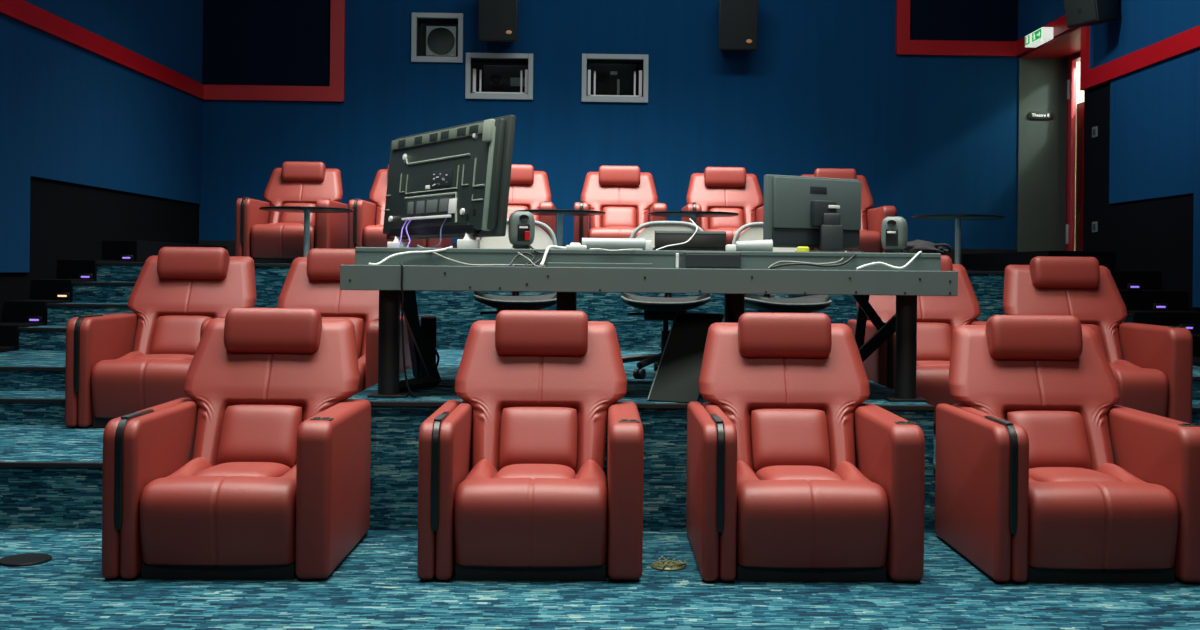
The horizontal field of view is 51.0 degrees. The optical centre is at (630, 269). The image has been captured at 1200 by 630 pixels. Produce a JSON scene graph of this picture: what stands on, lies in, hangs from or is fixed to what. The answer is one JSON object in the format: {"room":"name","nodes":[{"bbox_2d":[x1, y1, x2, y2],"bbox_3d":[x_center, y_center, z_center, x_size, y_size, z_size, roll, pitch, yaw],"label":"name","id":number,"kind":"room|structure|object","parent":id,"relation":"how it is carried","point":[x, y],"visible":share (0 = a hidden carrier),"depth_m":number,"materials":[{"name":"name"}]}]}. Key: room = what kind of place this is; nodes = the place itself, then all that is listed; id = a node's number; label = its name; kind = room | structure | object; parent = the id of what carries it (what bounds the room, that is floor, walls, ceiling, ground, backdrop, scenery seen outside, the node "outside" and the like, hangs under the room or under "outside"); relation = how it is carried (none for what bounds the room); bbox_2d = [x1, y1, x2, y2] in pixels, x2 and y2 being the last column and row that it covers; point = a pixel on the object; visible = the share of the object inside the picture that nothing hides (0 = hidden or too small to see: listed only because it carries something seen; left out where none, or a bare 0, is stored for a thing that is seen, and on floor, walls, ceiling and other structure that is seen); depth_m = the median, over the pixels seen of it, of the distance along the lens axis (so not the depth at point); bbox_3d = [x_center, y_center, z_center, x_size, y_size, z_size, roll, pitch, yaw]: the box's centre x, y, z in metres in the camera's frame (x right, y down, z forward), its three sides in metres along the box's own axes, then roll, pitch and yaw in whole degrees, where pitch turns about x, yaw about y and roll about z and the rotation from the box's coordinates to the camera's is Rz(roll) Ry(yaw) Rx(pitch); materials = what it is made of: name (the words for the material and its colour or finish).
{"room":"auditorium","nodes":[
{"label":"auditorium","id":0,"kind":"room"},
{"bbox_2d":[0,176,198,322],"bbox_3d":[-4.649,-1.651,4.929,0.200,5.600,18.100,1,0,-2],"label":"wall","id":1,"kind":"structure","parent":0,"point":[69,221],"depth_m":10.85,"materials":[{"name":"black paint"}]},
{"bbox_2d":[0,14,31,272],"bbox_3d":[-4.657,-0.934,9.144,0.020,1.907,1.260,1,0,-2],"label":"wall panel","id":2,"kind":"object","parent":1,"relation":"attached to","point":[15,36],"visible":1,"depth_m":9.51,"materials":[{"name":"blue fabric"}]},
{"bbox_2d":[24,0,63,18],"bbox_3d":[-4.649,-3.252,9.757,0.020,2.398,1.204,1,0,-2],"label":"wall panel","id":3,"kind":"object","parent":1,"relation":"attached to","point":[56,7],"visible":0.63,"depth_m":10.13,"materials":[{"name":"blue fabric"}]},
{"bbox_2d":[30,27,102,187],"bbox_3d":[-4.688,-1.309,10.476,0.020,1.158,1.399,1,0,-2],"label":"wall panel","id":4,"kind":"object","parent":1,"relation":"attached to","point":[67,78],"visible":1,"depth_m":10.41,"materials":[{"name":"blue fabric"}]},
{"bbox_2d":[64,0,119,44],"bbox_3d":[-4.680,-3.252,10.964,0.020,2.398,1.204,1,0,-2],"label":"wall panel","id":5,"kind":"object","parent":1,"relation":"attached to","point":[101,18],"visible":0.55,"depth_m":11.04,"materials":[{"name":"blue fabric"}]},
{"bbox_2d":[0,0,203,99],"bbox_3d":[-4.521,-1.969,4.933,0.050,0.165,18.100,1,0,-2],"label":"trim","id":6,"kind":"structure","parent":1,"relation":"attached to","point":[22,11],"depth_m":10.91,"materials":[{"name":"red"}]},
{"bbox_2d":[0,240,226,352],"bbox_3d":[-4.574,0.293,11.019,0.309,1.115,5.930,1,0,-2],"label":"stairs","id":7,"kind":"structure","parent":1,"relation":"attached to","point":[43,291],"depth_m":9.86,"materials":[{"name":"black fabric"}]},
{"bbox_2d":[102,58,157,196],"bbox_3d":[-4.724,-1.310,11.877,0.020,1.158,1.399,1,0,-2],"label":"wall panel","id":8,"kind":"object","parent":1,"relation":"attached to","point":[130,97],"visible":1,"depth_m":11.81,"materials":[{"name":"blue fabric"}]},
{"bbox_2d":[120,0,165,65],"bbox_3d":[-4.712,-3.252,12.170,0.020,2.398,1.204,1,0,-2],"label":"wall panel","id":9,"kind":"object","parent":1,"relation":"attached to","point":[142,22],"visible":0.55,"depth_m":12.19,"materials":[{"name":"blue fabric"}]},
{"bbox_2d":[157,81,201,203],"bbox_3d":[-4.761,-1.310,13.279,0.020,1.158,1.399,1,0,-2],"label":"wall panel","id":10,"kind":"object","parent":1,"relation":"attached to","point":[179,143],"visible":1,"depth_m":13.23,"materials":[{"name":"blue fabric"}]},
{"bbox_2d":[165,0,202,83],"bbox_3d":[-4.743,-3.253,13.376,0.020,2.398,1.204,1,0,-2],"label":"wall panel","id":11,"kind":"object","parent":1,"relation":"attached to","point":[184,18],"visible":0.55,"depth_m":13.38,"materials":[{"name":"blue fabric"}]},
{"bbox_2d":[0,528,1199,629],"bbox_3d":[1.023,1.259,5.079,11.608,0.100,18.500,1,0,-2],"label":"floor","id":12,"kind":"structure","parent":0,"point":[377,585],"depth_m":4.55,"materials":[{"name":"carpet"}]},
{"bbox_2d":[0,553,51,566],"bbox_3d":[-2.442,1.167,5.069,0.200,0.010,0.200,1,0,-2],"label":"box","id":13,"kind":"object","parent":12,"relation":"on","point":[27,559],"visible":1,"depth_m":5.06,"materials":[{"name":"black plastic"}]},
{"bbox_2d":[101,308,370,579],"bbox_3d":[-1.585,0.675,5.263,0.860,1.013,1.040,1,0,-2],"label":"recliner","id":14,"kind":"object","parent":12,"relation":"on","point":[263,472],"visible":1,"depth_m":4.98,"materials":[{"name":"red leather"}]},
{"bbox_2d":[193,462,290,476],"bbox_3d":[-1.583,0.840,5.126,0.324,0.102,0.429,1,0,-2],"label":"seat cushion","id":15,"kind":"object","parent":14,"relation":"on","point":[215,469],"depth_m":5.03,"materials":[{"name":"red leather"}]},
{"bbox_2d":[217,405,301,467],"bbox_3d":[-1.588,0.713,5.388,0.332,0.263,0.201,1,0,-2],"label":"lumbar cushion","id":16,"kind":"object","parent":14,"relation":"on","point":[245,433],"depth_m":5.34,"materials":[{"name":"red leather"}]},
{"bbox_2d":[0,425,935,532],"bbox_3d":[-0.024,1.049,9.933,9.366,0.297,8.340,1,0,-2],"label":"step riser","id":17,"kind":"object","parent":12,"relation":"on","point":[30,498],"visible":0.11,"depth_m":5.74,"materials":[{"name":"carpet"}]},
{"bbox_2d":[0,462,102,467],"bbox_3d":[-2.957,0.879,5.688,3.276,0.023,0.030,1,0,-2],"label":"trim","id":18,"kind":"structure","parent":17,"relation":"attached to","point":[2,464],"depth_m":5.68,"materials":[{"name":"black paint"}]},
{"bbox_2d":[0,265,142,424],"bbox_3d":[-3.939,0.401,10.508,1.556,0.918,6.985,1,0,-2],"label":"stairs","id":19,"kind":"structure","parent":17,"relation":"on","point":[36,348],"depth_m":8.63,"materials":[{"name":"carpet"}]},
{"bbox_2d":[0,398,64,402],"bbox_3d":[-3.851,0.726,7.020,1.556,0.023,0.030,1,0,-2],"label":"trim","id":20,"kind":"structure","parent":19,"relation":"attached to","point":[2,400],"depth_m":7.02,"materials":[{"name":"black paint"}]},
{"bbox_2d":[0,366,64,370],"bbox_3d":[-3.862,0.586,7.495,1.556,0.023,0.030,1,0,-2],"label":"trim","id":21,"kind":"structure","parent":19,"relation":"attached to","point":[2,368],"depth_m":7.49,"materials":[{"name":"black paint"}]},
{"bbox_2d":[65,247,256,427],"bbox_3d":[-2.678,0.366,7.385,0.860,1.013,1.040,1,0,-2],"label":"recliner","id":22,"kind":"object","parent":17,"relation":"on","point":[117,365],"visible":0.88,"depth_m":7.42,"materials":[{"name":"red leather"}]},
{"bbox_2d":[131,354,193,359],"bbox_3d":[-2.676,0.531,7.248,0.324,0.102,0.429,1,0,-2],"label":"seat cushion","id":23,"kind":"object","parent":22,"relation":"on","point":[147,356],"depth_m":7.09,"materials":[{"name":"red leather"}]},
{"bbox_2d":[150,315,211,354],"bbox_3d":[-2.682,0.405,7.511,0.332,0.263,0.201,1,0,-2],"label":"lumbar cushion","id":24,"kind":"object","parent":22,"relation":"on","point":[169,334],"depth_m":7.46,"materials":[{"name":"red leather"}]},
{"bbox_2d":[277,248,411,398],"bbox_3d":[-1.773,0.376,7.408,0.860,1.013,1.040,1,0,-2],"label":"recliner","id":25,"kind":"object","parent":17,"relation":"on","point":[313,280],"visible":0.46,"depth_m":7.65,"materials":[{"name":"red leather"}]},
{"bbox_2d":[322,317,363,358],"bbox_3d":[-1.777,0.414,7.534,0.332,0.263,0.201,1,0,-2],"label":"lumbar cushion","id":26,"kind":"object","parent":25,"relation":"on","point":[358,322],"depth_m":7.53,"materials":[{"name":"red leather"}]},
{"bbox_2d":[436,348,660,364],"bbox_3d":[-0.114,0.756,11.111,6.530,0.288,5.980,1,0,-2],"label":"tier","id":27,"kind":"object","parent":17,"relation":"on","point":[447,355],"depth_m":9.13,"materials":[{"name":"carpet"}]},
{"bbox_2d":[254,266,1004,349],"bbox_3d":[-0.129,0.297,11.871,6.130,0.630,4.460,1,0,-2],"label":"step riser","id":28,"kind":"object","parent":27,"relation":"on","point":[455,312],"visible":0.14,"depth_m":9.64,"materials":[{"name":"carpet"}]},
{"bbox_2d":[235,161,347,263],"bbox_3d":[-3.213,-0.557,12.042,0.860,1.013,1.040,1,0,-2],"label":"recliner","id":29,"kind":"object","parent":28,"relation":"on","point":[267,237],"visible":0.81,"depth_m":11.80,"materials":[{"name":"red leather"}]},
{"bbox_2d":[280,203,315,224],"bbox_3d":[-3.217,-0.519,12.168,0.332,0.263,0.201,1,0,-2],"label":"lumbar cushion","id":30,"kind":"object","parent":29,"relation":"on","point":[285,217],"depth_m":12.10,"materials":[{"name":"red leather"}]},
{"bbox_2d":[259,206,353,263],"bbox_3d":[-2.830,-0.292,10.980,0.800,0.490,0.800,1,0,-2],"label":"side table","id":31,"kind":"object","parent":28,"relation":"on","point":[306,210],"visible":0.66,"depth_m":10.96,"materials":[{"name":"black metal"}]},
{"bbox_2d":[348,164,451,248],"bbox_3d":[-2.185,-0.546,12.069,0.860,1.013,1.040,1,0,-2],"label":"recliner","id":32,"kind":"object","parent":28,"relation":"on","point":[365,224],"visible":0.16,"depth_m":11.58,"materials":[{"name":"red leather"}]},
{"bbox_2d":[460,164,555,241],"bbox_3d":[-1.162,-0.536,12.096,0.860,1.013,1.040,1,0,-2],"label":"recliner","id":33,"kind":"object","parent":28,"relation":"on","point":[529,188],"visible":0.27,"depth_m":12.35,"materials":[{"name":"red leather"}]},
{"bbox_2d":[507,205,527,218],"bbox_3d":[-1.165,-0.497,12.222,0.332,0.263,0.201,1,0,-2],"label":"lumbar cushion","id":34,"kind":"object","parent":33,"relation":"on","point":[511,208],"depth_m":12.22,"materials":[{"name":"red leather"}]},
{"bbox_2d":[514,209,605,246],"bbox_3d":[-0.625,-0.269,11.037,0.800,0.490,0.800,1,0,-2],"label":"side table","id":35,"kind":"object","parent":28,"relation":"on","point":[559,213],"visible":0.6,"depth_m":10.96,"materials":[{"name":"black metal"}]},
{"bbox_2d":[574,166,666,244],"bbox_3d":[-0.109,-0.525,12.123,0.860,1.013,1.040,1,0,-2],"label":"recliner","id":36,"kind":"object","parent":28,"relation":"on","point":[626,194],"visible":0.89,"depth_m":12.33,"materials":[{"name":"red leather"}]},
{"bbox_2d":[602,207,635,227],"bbox_3d":[-0.113,-0.486,12.249,0.332,0.263,0.201,1,0,-2],"label":"lumbar cushion","id":37,"kind":"object","parent":36,"relation":"on","point":[614,216],"depth_m":12.20,"materials":[{"name":"red leather"}]},
{"bbox_2d":[648,211,738,230],"bbox_3d":[0.543,-0.256,11.068,0.800,0.490,0.800,1,0,-2],"label":"side table","id":38,"kind":"object","parent":28,"relation":"on","point":[692,214],"visible":0.63,"depth_m":10.87,"materials":[{"name":"black"}]},
{"bbox_2d":[681,167,763,244],"bbox_3d":[0.938,-0.514,12.151,0.860,1.013,1.040,1,0,-2],"label":"recliner","id":39,"kind":"object","parent":28,"relation":"on","point":[721,189],"visible":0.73,"depth_m":12.39,"materials":[{"name":"red leather"}]},
{"bbox_2d":[710,208,743,228],"bbox_3d":[0.934,-0.475,12.277,0.332,0.263,0.201,1,0,-2],"label":"lumbar cushion","id":40,"kind":"object","parent":39,"relation":"on","point":[736,221],"depth_m":12.22,"materials":[{"name":"red leather"}]},
{"bbox_2d":[801,168,896,252],"bbox_3d":[2.034,-0.502,12.179,0.860,1.013,1.040,1,0,-2],"label":"recliner","id":41,"kind":"object","parent":28,"relation":"on","point":[871,219],"visible":0.21,"depth_m":12.19,"materials":[{"name":"red leather"}]},
{"bbox_2d":[912,214,1004,270],"bbox_3d":[2.891,-0.232,11.129,0.800,0.490,0.800,1,0,-2],"label":"side table","id":42,"kind":"object","parent":28,"relation":"on","point":[957,217],"visible":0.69,"depth_m":11.10,"materials":[{"name":"black metal"}]},
{"bbox_2d":[348,363,933,468],"bbox_3d":[0.008,0.757,6.943,2.715,0.288,2.360,1,0,-2],"label":"floor","id":43,"kind":"structure","parent":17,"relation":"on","point":[394,430],"depth_m":5.77,"materials":[{"name":"carpet"}]},
{"bbox_2d":[420,316,436,376],"bbox_3d":[-1.107,0.429,6.863,0.084,0.345,0.346,1,0,-10],"label":"computer tower","id":44,"kind":"object","parent":43,"relation":"on","point":[428,323],"visible":0.48,"depth_m":6.70,"materials":[{"name":"black plastic"}]},
{"bbox_2d":[473,219,556,313],"bbox_3d":[-0.673,0.150,7.343,0.648,0.909,0.654,1,0,-8],"label":"office chair","id":45,"kind":"object","parent":43,"relation":"on","point":[542,240],"visible":0.2,"depth_m":7.22,"materials":[{"name":"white plastic"}]},
{"bbox_2d":[340,247,957,401],"bbox_3d":[0.067,0.262,6.772,2.883,0.715,1.824,1,0,-2],"label":"desk","id":46,"kind":"object","parent":43,"relation":"on","point":[923,276],"visible":0.81,"depth_m":5.92,"materials":[{"name":"black paint"}]},
{"bbox_2d":[400,263,432,397],"bbox_3d":[-1.024,0.287,5.939,0.047,0.641,0.244,1,0,29],"label":"cable","id":47,"kind":"object","parent":46,"relation":"hanging from","point":[401,264],"visible":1,"depth_m":5.89,"materials":[{"name":"black plastic"}]},
{"bbox_2d":[383,115,515,247],"bbox_3d":[-1.043,-0.440,6.782,0.185,0.666,1.438,1,0,-33],"label":"television","id":48,"kind":"object","parent":46,"relation":"on","point":[460,174],"visible":0.98,"depth_m":6.60,"materials":[{"name":"grey plastic"}]},
{"bbox_2d":[391,122,483,149],"bbox_3d":[-1.056,-0.722,6.823,0.016,0.057,1.208,1,0,-33],"label":"vent","id":49,"kind":"object","parent":48,"relation":"attached to","point":[473,131],"depth_m":6.77,"materials":[{"name":"grey plastic"}]},
{"bbox_2d":[508,211,534,248],"bbox_3d":[-0.541,-0.196,6.230,0.125,0.188,0.126,1,0,-16],"label":"speaker","id":50,"kind":"object","parent":46,"relation":"on","point":[521,224],"visible":0.96,"depth_m":6.19},
{"bbox_2d":[547,262,652,267],"bbox_3d":[-0.147,-0.020,5.964,0.492,0.028,0.188,1,0,-2],"label":"cable tray","id":51,"kind":"object","parent":46,"relation":"on","point":[549,264],"visible":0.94,"depth_m":5.87,"materials":[{"name":"grey metal"}]},
{"bbox_2d":[570,238,651,249],"bbox_3d":[-0.099,-0.127,6.199,0.406,0.060,0.060,1,0,-2],"label":"cylinder","id":52,"kind":"object","parent":46,"relation":"on","point":[603,243],"visible":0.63,"depth_m":6.17,"materials":[{"name":"grey"}]},
{"bbox_2d":[653,230,725,250],"bbox_3d":[0.297,-0.146,6.465,0.362,0.105,0.251,1,0,-2],"label":"box","id":53,"kind":"object","parent":46,"relation":"on","point":[702,240],"visible":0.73,"depth_m":6.35,"materials":[{"name":"black plastic"}]},
{"bbox_2d":[683,252,740,268],"bbox_3d":[0.387,-0.045,6.024,0.273,0.078,0.095,1,0,-2],"label":"box","id":54,"kind":"object","parent":46,"relation":"attached to","point":[698,260],"visible":0.94,"depth_m":5.98,"materials":[{"name":"grey"}]},
{"bbox_2d":[725,239,772,251],"bbox_3d":[0.588,-0.116,6.268,0.230,0.075,0.075,1,0,-2],"label":"cylinder","id":55,"kind":"object","parent":46,"relation":"on","point":[754,245],"visible":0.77,"depth_m":6.24,"materials":[{"name":"grey plastic"}]},
{"bbox_2d":[763,174,862,252],"bbox_3d":[0.956,-0.287,6.616,0.568,0.403,0.280,1,0,-6],"label":"computer monitor","id":56,"kind":"object","parent":46,"relation":"on","point":[824,214],"visible":0.88,"depth_m":6.53,"materials":[{"name":"grey plastic"}]},
{"bbox_2d":[881,217,907,252],"bbox_3d":[1.337,-0.176,6.393,0.125,0.188,0.119,1,0,24],"label":"speaker","id":57,"kind":"object","parent":46,"relation":"on","point":[894,230],"visible":0.99,"depth_m":6.35},
{"bbox_2d":[903,240,950,254],"bbox_3d":[1.535,-0.120,6.664,0.282,0.081,0.225,1,0,-2],"label":"cloth bag","id":58,"kind":"object","parent":46,"relation":"on","point":[915,246],"visible":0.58,"depth_m":6.58,"materials":[{"name":"black fabric"}]},
{"bbox_2d":[369,401,934,410],"bbox_3d":[0.040,0.622,5.766,2.715,0.023,0.030,1,0,-2],"label":"trim","id":59,"kind":"structure","parent":43,"relation":"attached to","point":[373,403],"depth_m":5.75,"materials":[{"name":"black paint"}]},
{"bbox_2d":[621,221,710,378],"bbox_3d":[0.192,0.159,7.369,0.644,0.909,0.650,1,0,4],"label":"office chair","id":60,"kind":"object","parent":43,"relation":"on","point":[664,309],"visible":0.42,"depth_m":7.19,"materials":[{"name":"grey plastic"}]},
{"bbox_2d":[647,312,723,402],"bbox_3d":[0.265,0.415,6.005,0.249,0.412,0.360,1,0,25],"label":"leaning board","id":61,"kind":"object","parent":43,"relation":"on","point":[676,379],"visible":0.92,"depth_m":5.99,"materials":[{"name":"black"}]},
{"bbox_2d":[732,222,831,312],"bbox_3d":[0.874,0.166,7.383,0.648,0.909,0.654,1,0,-13],"label":"office chair","id":62,"kind":"object","parent":43,"relation":"on","point":[813,303],"visible":0.2,"depth_m":7.19,"materials":[{"name":"grey plastic"}]},
{"bbox_2d":[848,255,986,433],"bbox_3d":[1.791,0.413,7.502,0.860,1.013,1.040,1,0,-2],"label":"recliner","id":63,"kind":"object","parent":17,"relation":"on","point":[937,316],"visible":0.39,"depth_m":7.58,"materials":[{"name":"red leather"}]},
{"bbox_2d":[917,322,951,360],"bbox_3d":[1.788,0.452,7.628,0.332,0.263,0.201,1,0,-2],"label":"lumbar cushion","id":64,"kind":"object","parent":63,"relation":"on","point":[934,339],"depth_m":7.57,"materials":[{"name":"red leather"}]},
{"bbox_2d":[1003,256,1192,423],"bbox_3d":[2.711,0.423,7.526,0.860,1.013,1.040,1,0,-2],"label":"recliner","id":65,"kind":"object","parent":17,"relation":"on","point":[1151,365],"visible":0.48,"depth_m":7.68,"materials":[{"name":"red leather"}]},
{"bbox_2d":[1081,324,1105,354],"bbox_3d":[2.707,0.461,7.652,0.332,0.263,0.201,1,0,-2],"label":"lumbar cushion","id":66,"kind":"object","parent":65,"relation":"on","point":[1100,330],"depth_m":7.67,"materials":[{"name":"red leather"}]},
{"bbox_2d":[1122,317,1199,423],"bbox_3d":[3.806,0.482,10.711,1.680,0.918,6.985,1,0,-2],"label":"stairs","id":67,"kind":"structure","parent":17,"relation":"on","point":[1196,369],"depth_m":7.68,"materials":[{"name":"carpet"}]},
{"bbox_2d":[417,310,643,580],"bbox_3d":[-0.394,0.687,5.294,0.860,1.013,1.040,1,0,-2],"label":"recliner","id":68,"kind":"object","parent":12,"relation":"on","point":[513,485],"visible":1,"depth_m":4.92,"materials":[{"name":"red leather"}]},
{"bbox_2d":[495,464,574,478],"bbox_3d":[-0.392,0.852,5.157,0.324,0.102,0.429,1,0,-2],"label":"seat cushion","id":69,"kind":"object","parent":68,"relation":"on","point":[502,471],"depth_m":5.04,"materials":[{"name":"red leather"}]},
{"bbox_2d":[499,407,576,468],"bbox_3d":[-0.397,0.726,5.420,0.332,0.263,0.201,1,0,-2],"label":"lumbar cushion","id":70,"kind":"object","parent":68,"relation":"on","point":[527,435],"depth_m":5.36,"materials":[{"name":"red leather"}]},
{"bbox_2d":[651,556,686,570],"bbox_3d":[0.150,1.181,5.081,0.139,0.037,0.140,1,0,-18],"label":"socket","id":71,"kind":"object","parent":12,"relation":"on","point":[661,565],"visible":1,"depth_m":5.05,"materials":[{"name":"gold metal"}]},
{"bbox_2d":[686,312,924,581],"bbox_3d":[0.693,0.699,5.322,0.860,1.013,1.040,1,0,-2],"label":"recliner","id":72,"kind":"object","parent":12,"relation":"on","point":[792,477],"visible":1,"depth_m":4.99,"materials":[{"name":"red leather"}]},
{"bbox_2d":[751,409,829,470],"bbox_3d":[0.689,0.737,5.448,0.332,0.263,0.201,1,0,-2],"label":"lumbar cushion","id":73,"kind":"object","parent":72,"relation":"on","point":[778,436],"depth_m":5.40,"materials":[{"name":"red leather"}]},
{"bbox_2d":[756,465,843,480],"bbox_3d":[0.695,0.863,5.185,0.324,0.102,0.429,1,0,-2],"label":"seat cushion","id":74,"kind":"object","parent":72,"relation":"on","point":[763,472],"depth_m":5.09,"materials":[{"name":"red leather"}]},
{"bbox_2d":[935,315,1199,582],"bbox_3d":[1.823,0.711,5.352,0.860,1.013,1.040,1,0,-2],"label":"recliner","id":75,"kind":"object","parent":12,"relation":"on","point":[1040,476],"visible":1,"depth_m":5.10,"materials":[{"name":"red leather"}]},
{"bbox_2d":[1007,411,1090,469],"bbox_3d":[1.819,0.749,5.478,0.332,0.263,0.201,1,0,-2],"label":"lumbar cushion","id":76,"kind":"object","parent":75,"relation":"on","point":[1056,438],"depth_m":5.43,"materials":[{"name":"red leather"}]},
{"bbox_2d":[1029,467,1122,481],"bbox_3d":[1.825,0.875,5.215,0.324,0.102,0.429,1,0,-2],"label":"seat cushion","id":77,"kind":"object","parent":75,"relation":"on","point":[1041,474],"depth_m":5.11,"materials":[{"name":"red leather"}]},
{"bbox_2d":[199,0,1066,251],"bbox_3d":[0.013,-1.552,14.205,10.008,5.700,0.240,1,0,-2],"label":"wall","id":78,"kind":"structure","parent":0,"point":[825,84],"depth_m":14.13,"materials":[{"name":"blue fabric"}]},
{"bbox_2d":[202,0,330,85],"bbox_3d":[-4.041,-3.245,13.992,1.417,2.398,0.011,1,0,-2],"label":"wall panel","id":79,"kind":"object","parent":78,"relation":"attached to","point":[246,42],"visible":1,"depth_m":13.99,"materials":[{"name":"black fabric"}]},
{"bbox_2d":[204,0,345,101],"bbox_3d":[-3.949,-3.162,13.976,1.542,2.563,0.050,1,0,-2],"label":"trim","id":80,"kind":"structure","parent":78,"relation":"attached to","point":[335,92],"depth_m":13.96,"materials":[{"name":"red"}]},
{"bbox_2d":[411,12,463,62],"bbox_3d":[-2.164,-2.591,14.180,0.573,0.550,0.335,1,0,-2],"label":"window","id":81,"kind":"structure","parent":78,"relation":"in","point":[435,37],"depth_m":14.24,"materials":[{"name":"grey metal"}]},
{"bbox_2d":[478,0,517,41],"bbox_3d":[-1.448,-2.808,13.819,0.427,0.639,0.474,1,0,-2],"label":"loudspeaker","id":82,"kind":"object","parent":78,"relation":"attached to","point":[497,19],"visible":1,"depth_m":13.64,"materials":[{"name":"black"}]},
{"bbox_2d":[465,53,532,99],"bbox_3d":[-1.474,-2.163,14.198,0.753,0.515,0.335,1,0,-2],"label":"window","id":83,"kind":"structure","parent":78,"relation":"in","point":[499,76],"depth_m":14.26,"materials":[{"name":"grey metal"}]},
{"bbox_2d":[199,240,1016,264],"bbox_3d":[-0.220,-0.150,14.091,9.166,0.261,0.015,1,0,-2],"label":"baseboard","id":84,"kind":"structure","parent":78,"relation":"attached to","point":[230,245],"depth_m":14.18,"materials":[{"name":"black paint"}]},
{"bbox_2d":[581,54,648,102],"bbox_3d":[-0.182,-2.146,14.232,0.745,0.538,0.335,1,0,-2],"label":"window","id":85,"kind":"structure","parent":78,"relation":"in","point":[614,78],"depth_m":14.29,"materials":[{"name":"grey metal"}]},
{"bbox_2d":[718,0,758,50],"bbox_3d":[1.168,-2.722,13.888,0.427,0.639,0.474,1,0,-2],"label":"loudspeaker","id":86,"kind":"object","parent":78,"relation":"attached to","point":[738,19],"visible":1,"depth_m":13.70,"materials":[{"name":"black"}]},
{"bbox_2d":[896,0,1015,56],"bbox_3d":[3.670,-3.390,14.175,1.352,1.947,0.050,1,0,-2],"label":"trim","id":87,"kind":"structure","parent":78,"relation":"attached to","point":[904,45],"depth_m":14.14,"materials":[{"name":"red"}]},
{"bbox_2d":[910,0,1017,40],"bbox_3d":[3.769,-3.471,14.196,1.255,1.782,0.011,1,0,-2],"label":"wall panel","id":88,"kind":"object","parent":78,"relation":"attached to","point":[958,20],"visible":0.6,"depth_m":14.19,"materials":[{"name":"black fabric"}]},
{"bbox_2d":[1074,62,1083,250],"bbox_3d":[5.756,-1.524,13.340,1.570,3.235,2.230,1,0,-2],"label":"wall","id":89,"kind":"structure","parent":0,"point":[1079,94],"depth_m":14.34,"materials":[{"name":"beige paint"}]},
{"bbox_2d":[1083,82,1199,311],"bbox_3d":[4.944,-1.550,5.181,0.662,5.600,18.100,1,0,-2],"label":"wall","id":90,"kind":"structure","parent":0,"point":[1156,234],"depth_m":11.21,"materials":[{"name":"black paint"}]},
{"bbox_2d":[1018,0,1050,39],"bbox_3d":[4.400,-3.466,13.699,0.020,1.780,1.037,1,0,-2],"label":"wall panel","id":91,"kind":"object","parent":90,"relation":"attached to","point":[1033,15],"visible":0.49,"depth_m":13.73,"materials":[{"name":"blue fabric"}]},
{"bbox_2d":[1025,27,1052,46],"bbox_3d":[4.296,-2.451,13.262,0.130,0.120,0.519,1,0,-2],"label":"exit sign","id":92,"kind":"object","parent":90,"relation":"attached to","point":[1042,35],"visible":1,"depth_m":13.12,"materials":[{"name":"white plastic"}]},
{"bbox_2d":[1020,27,1080,58],"bbox_3d":[4.681,-2.398,13.251,0.542,0.020,1.910,1,0,-2],"label":"trim","id":93,"kind":"structure","parent":90,"relation":"attached to","point":[1068,44],"depth_m":13.56,"materials":[{"name":"red"}]},
{"bbox_2d":[1065,58,1075,250],"bbox_3d":[4.948,-0.578,13.269,0.030,3.655,1.930,1,0,-2],"label":"doorway","id":94,"kind":"structure","parent":90,"relation":"in","point":[1068,58],"depth_m":14.18,"materials":[{"name":"red"}]},
{"bbox_2d":[1066,52,1083,250],"bbox_3d":[5.001,-1.175,13.680,0.235,2.421,1.210,1,0,-2],"label":"door frame","id":95,"kind":"structure","parent":94,"relation":"attached to","point":[1071,83],"depth_m":14.07,"materials":[{"name":"red paint"}]},
{"bbox_2d":[962,251,1199,366],"bbox_3d":[4.121,0.384,11.247,0.624,1.115,5.930,1,0,-2],"label":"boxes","id":96,"kind":"object","parent":90,"relation":"attached to","point":[1138,303],"depth_m":10.55,"materials":[{"name":"black fabric"}]},
{"bbox_2d":[1015,15,1199,90],"bbox_3d":[4.595,-2.161,5.171,0.051,0.826,18.100,1,0,-2],"label":"trim","id":97,"kind":"structure","parent":90,"relation":"attached to","point":[1186,41],"depth_m":11.34,"materials":[{"name":"red"}]},
{"bbox_2d":[1089,0,1144,69],"bbox_3d":[4.453,-3.135,11.524,0.020,2.441,1.229,1,0,-2],"label":"wall panel","id":98,"kind":"object","parent":90,"relation":"attached to","point":[1109,41],"visible":0.8,"depth_m":11.41,"materials":[{"name":"blue fabric"}]},
{"bbox_2d":[1064,0,1119,27],"bbox_3d":[4.214,-2.490,11.442,0.446,0.537,0.397,1,0,-23],"label":"loudspeaker","id":99,"kind":"object","parent":98,"relation":"attached to","point":[1079,13],"visible":1,"depth_m":11.32,"materials":[{"name":"black"}]},
{"bbox_2d":[1064,0,1096,26],"bbox_3d":[4.049,-2.467,11.370,0.087,0.465,0.370,1,0,-24],"label":"grille","id":100,"kind":"object","parent":99,"relation":"attached to","point":[1077,12],"depth_m":11.37,"materials":[{"name":"black"}]},
{"bbox_2d":[1109,50,1194,203],"bbox_3d":[4.452,-1.179,10.796,0.020,1.140,1.650,1,0,-2],"label":"wall panel","id":101,"kind":"object","parent":90,"relation":"attached to","point":[1152,108],"visible":1,"depth_m":10.70,"materials":[{"name":"blue fabric"}]},
{"bbox_2d":[1144,0,1199,47],"bbox_3d":[4.486,-3.135,10.292,0.020,2.441,1.229,1,0,-2],"label":"wall panel","id":102,"kind":"object","parent":90,"relation":"attached to","point":[1163,19],"visible":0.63,"depth_m":10.46,"materials":[{"name":"blue fabric"}]},
{"bbox_2d":[1193,48,1199,307],"bbox_3d":[4.485,-0.727,9.340,0.020,2.044,1.256,1,0,-2],"label":"wall panel","id":103,"kind":"object","parent":90,"relation":"attached to","point":[1196,214],"visible":1,"depth_m":9.91,"materials":[{"name":"blue fabric"}]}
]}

